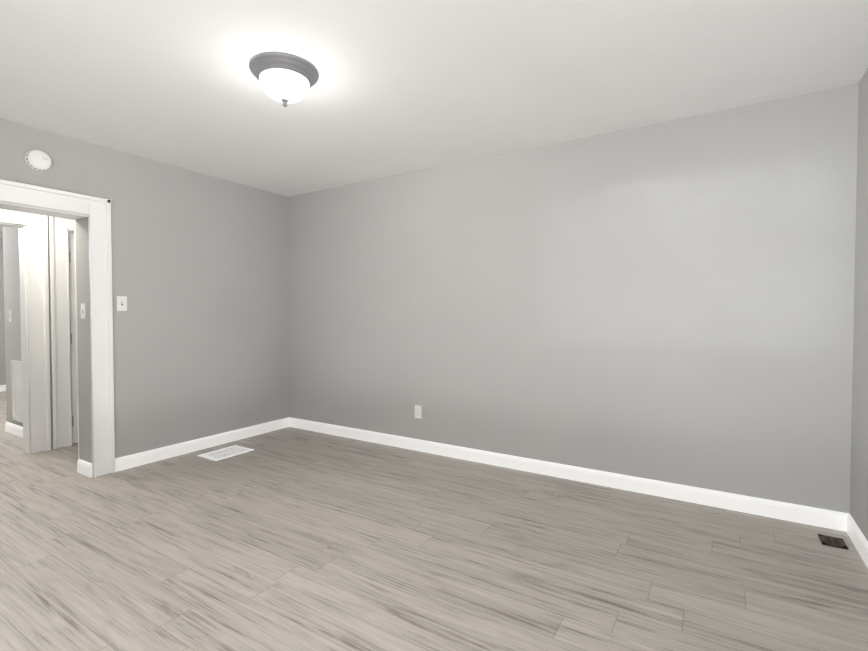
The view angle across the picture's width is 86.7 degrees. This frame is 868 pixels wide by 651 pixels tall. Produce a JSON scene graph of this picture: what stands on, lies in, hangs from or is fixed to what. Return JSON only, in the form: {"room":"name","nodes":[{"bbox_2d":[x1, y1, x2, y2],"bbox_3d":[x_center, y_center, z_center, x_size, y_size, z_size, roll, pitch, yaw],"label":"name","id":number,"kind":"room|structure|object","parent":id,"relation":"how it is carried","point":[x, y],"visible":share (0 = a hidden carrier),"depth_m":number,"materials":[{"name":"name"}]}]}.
{"room":"empty room","nodes":[
{"label":"empty room","id":0,"kind":"room"},
{"bbox_2d":[0,234,5,384],"bbox_3d":[-7.517,-0.178,6.430,0.120,2.500,3.450,1,2,32],"label":"wall","id":1,"kind":"structure","parent":0,"point":[2,355],"depth_m":7.32,"materials":[{"name":"grey paint"}]},
{"bbox_2d":[0,385,5,391],"bbox_3d":[-7.468,1.022,6.410,0.015,0.102,3.480,1,2,32],"label":"baseboard","id":2,"kind":"structure","parent":1,"relation":"attached to","point":[2,387],"depth_m":7.34,"materials":[{"name":"white paint"}]},
{"bbox_2d":[3,226,22,426],"bbox_3d":[-3.994,-0.135,4.569,1.070,2.500,0.130,1,2,32],"label":"wall","id":3,"kind":"structure","parent":0,"point":[11,288],"depth_m":4.69,"materials":[{"name":"grey paint"}]},
{"bbox_2d":[8,310,11,321],"bbox_3d":[-4.335,-0.097,4.695,0.070,0.115,0.017,1,2,32],"label":"light switch","id":4,"kind":"object","parent":3,"relation":"attached to","point":[10,315],"visible":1,"depth_m":4.69,"materials":[{"name":"white plastic"}]},
{"bbox_2d":[5,422,22,437],"bbox_3d":[-4.038,1.066,4.539,1.085,0.102,0.015,1,2,32],"label":"baseboard","id":5,"kind":"structure","parent":3,"relation":"attached to","point":[11,428],"depth_m":4.68,"materials":[{"name":"white paint"}]},
{"bbox_2d":[11,360,22,422],"bbox_3d":[-4.121,0.660,4.582,0.443,0.613,0.012,1,2,32],"label":"air vent","id":6,"kind":"object","parent":3,"relation":"in","point":[16,369],"visible":0.6,"depth_m":4.63,"materials":[{"name":"white paint"}]},
{"bbox_2d":[26,216,52,448],"bbox_3d":[-3.635,-0.121,4.010,0.130,2.500,3.500,1,2,32],"label":"wall","id":7,"kind":"structure","parent":0,"point":[49,334],"depth_m":4.16,"materials":[{"name":"grey paint"}]},
{"bbox_2d":[0,209,73,453],"bbox_3d":[-3.525,0.055,4.163,0.160,2.148,2.058,1,2,32],"label":"door frame","id":8,"kind":"structure","parent":7,"relation":"attached to","point":[34,301],"depth_m":4.10,"materials":[{"name":"white paint"}]},
{"bbox_2d":[69,233,77,442],"bbox_3d":[-3.198,0.117,4.578,0.129,1.972,0.691,1,2,32],"label":"hall door","id":9,"kind":"structure","parent":7,"relation":"in","point":[73,338],"depth_m":4.31,"materials":[{"name":"white paint"}]},
{"bbox_2d":[0,118,288,462],"bbox_3d":[-2.887,-0.101,3.121,0.220,2.500,4.580,1,2,32],"label":"wall","id":10,"kind":"structure","parent":0,"point":[201,323],"depth_m":3.98,"materials":[{"name":"grey paint"}]},
{"bbox_2d":[24,149,51,171],"bbox_3d":[-2.702,-1.132,3.147,0.042,0.148,0.148,1,2,32],"label":"smoke detector","id":11,"kind":"object","parent":10,"relation":"attached to","point":[37,160],"visible":1,"depth_m":3.13,"materials":[{"name":"white plastic"}]},
{"bbox_2d":[0,179,114,477],"bbox_3d":[-2.911,0.100,3.087,0.280,2.108,1.238,1,2,32],"label":"door frame","id":12,"kind":"structure","parent":10,"relation":"attached to","point":[28,198],"depth_m":3.46,"materials":[{"name":"white paint"}]},
{"bbox_2d":[81,303,85,318],"bbox_3d":[-2.660,-0.109,3.476,0.070,0.115,0.017,1,2,32],"label":"light switch","id":13,"kind":"object","parent":10,"relation":"attached to","point":[83,311],"visible":0.98,"depth_m":3.47,"materials":[{"name":"white plastic"}]},
{"bbox_2d":[77,459,92,472],"bbox_3d":[-2.321,1.071,4.282,0.015,0.102,1.695,1,2,32],"label":"baseboard","id":14,"kind":"structure","parent":10,"relation":"attached to","point":[84,467],"depth_m":3.51,"materials":[{"name":"white paint"}]},
{"bbox_2d":[117,296,126,310],"bbox_3d":[-2.446,-0.172,3.605,0.017,0.115,0.070,1,2,32],"label":"light switch","id":15,"kind":"object","parent":10,"relation":"attached to","point":[121,303],"visible":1,"depth_m":3.60,"materials":[{"name":"white plastic"}]},
{"bbox_2d":[115,418,286,471],"bbox_3d":[-2.038,1.071,4.292,0.015,0.102,1.700,1,2,32],"label":"baseboard","id":16,"kind":"structure","parent":10,"relation":"attached to","point":[134,460],"depth_m":4.11,"materials":[{"name":"white paint"}]},
{"bbox_2d":[0,391,867,650],"bbox_3d":[-3.250,1.204,3.377,10.625,0.120,4.880,1,2,32],"label":"floor","id":17,"kind":"structure","parent":0,"point":[290,539],"depth_m":2.28,"materials":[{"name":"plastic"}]},
{"bbox_2d":[197,445,253,460],"bbox_3d":[-1.837,1.124,4.062,0.272,0.006,0.372,1,2,32],"label":"floor vent","id":18,"kind":"object","parent":17,"relation":"in","point":[224,453],"visible":1,"depth_m":4.04,"materials":[{"name":"metal"}]},
{"bbox_2d":[818,534,847,549],"bbox_3d":[2.143,1.161,2.470,0.106,0.006,0.126,1,2,32],"label":"floor vent","id":19,"kind":"object","parent":17,"relation":"in","point":[832,541],"visible":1,"depth_m":2.46,"materials":[{"name":"brown metal"}]},
{"bbox_2d":[0,0,867,234],"bbox_3d":[-3.250,-1.416,3.316,10.625,0.120,4.880,1,2,32],"label":"ceiling","id":20,"kind":"structure","parent":0,"point":[402,87],"depth_m":2.42,"materials":[{"name":"white paint"}]},
{"bbox_2d":[249,52,318,106],"bbox_3d":[-0.782,-1.240,2.409,0.348,0.190,0.348,1,2,32],"label":"ceiling light","id":21,"kind":"object","parent":20,"relation":"attached to","point":[285,79],"visible":1,"depth_m":2.32,"materials":[{"name":"white glass"}]},
{"bbox_2d":[288,83,858,512],"bbox_3d":[0.389,-0.118,3.868,4.995,2.500,0.150,1,2,32],"label":"wall","id":22,"kind":"structure","parent":0,"point":[671,301],"depth_m":3.23,"materials":[{"name":"grey paint"}]},
{"bbox_2d":[415,405,421,418],"bbox_3d":[-0.143,0.776,4.126,0.070,0.115,0.009,1,2,32],"label":"duplex electrical outlet","id":23,"kind":"object","parent":22,"relation":"attached to","point":[418,411],"visible":1,"depth_m":4.12,"materials":[{"name":"white plastic"}]},
{"bbox_2d":[287,417,843,530],"bbox_3d":[0.375,1.082,3.806,4.625,0.102,0.015,1,2,32],"label":"baseboard","id":24,"kind":"structure","parent":22,"relation":"attached to","point":[829,519],"depth_m":3.26,"materials":[{"name":"white paint"}]},
{"bbox_2d":[850,68,867,540],"bbox_3d":[1.157,-0.041,0.517,0.150,2.500,4.730,1,2,32],"label":"wall","id":25,"kind":"structure","parent":0,"point":[859,477],"depth_m":2.43,"materials":[{"name":"grey paint"}]},
{"bbox_2d":[843,513,867,567],"bbox_3d":[1.129,1.156,0.656,0.015,0.102,4.530,1,2,32],"label":"baseboard","id":26,"kind":"structure","parent":25,"relation":"attached to","point":[853,531],"depth_m":2.41,"materials":[{"name":"white paint"}]}
]}

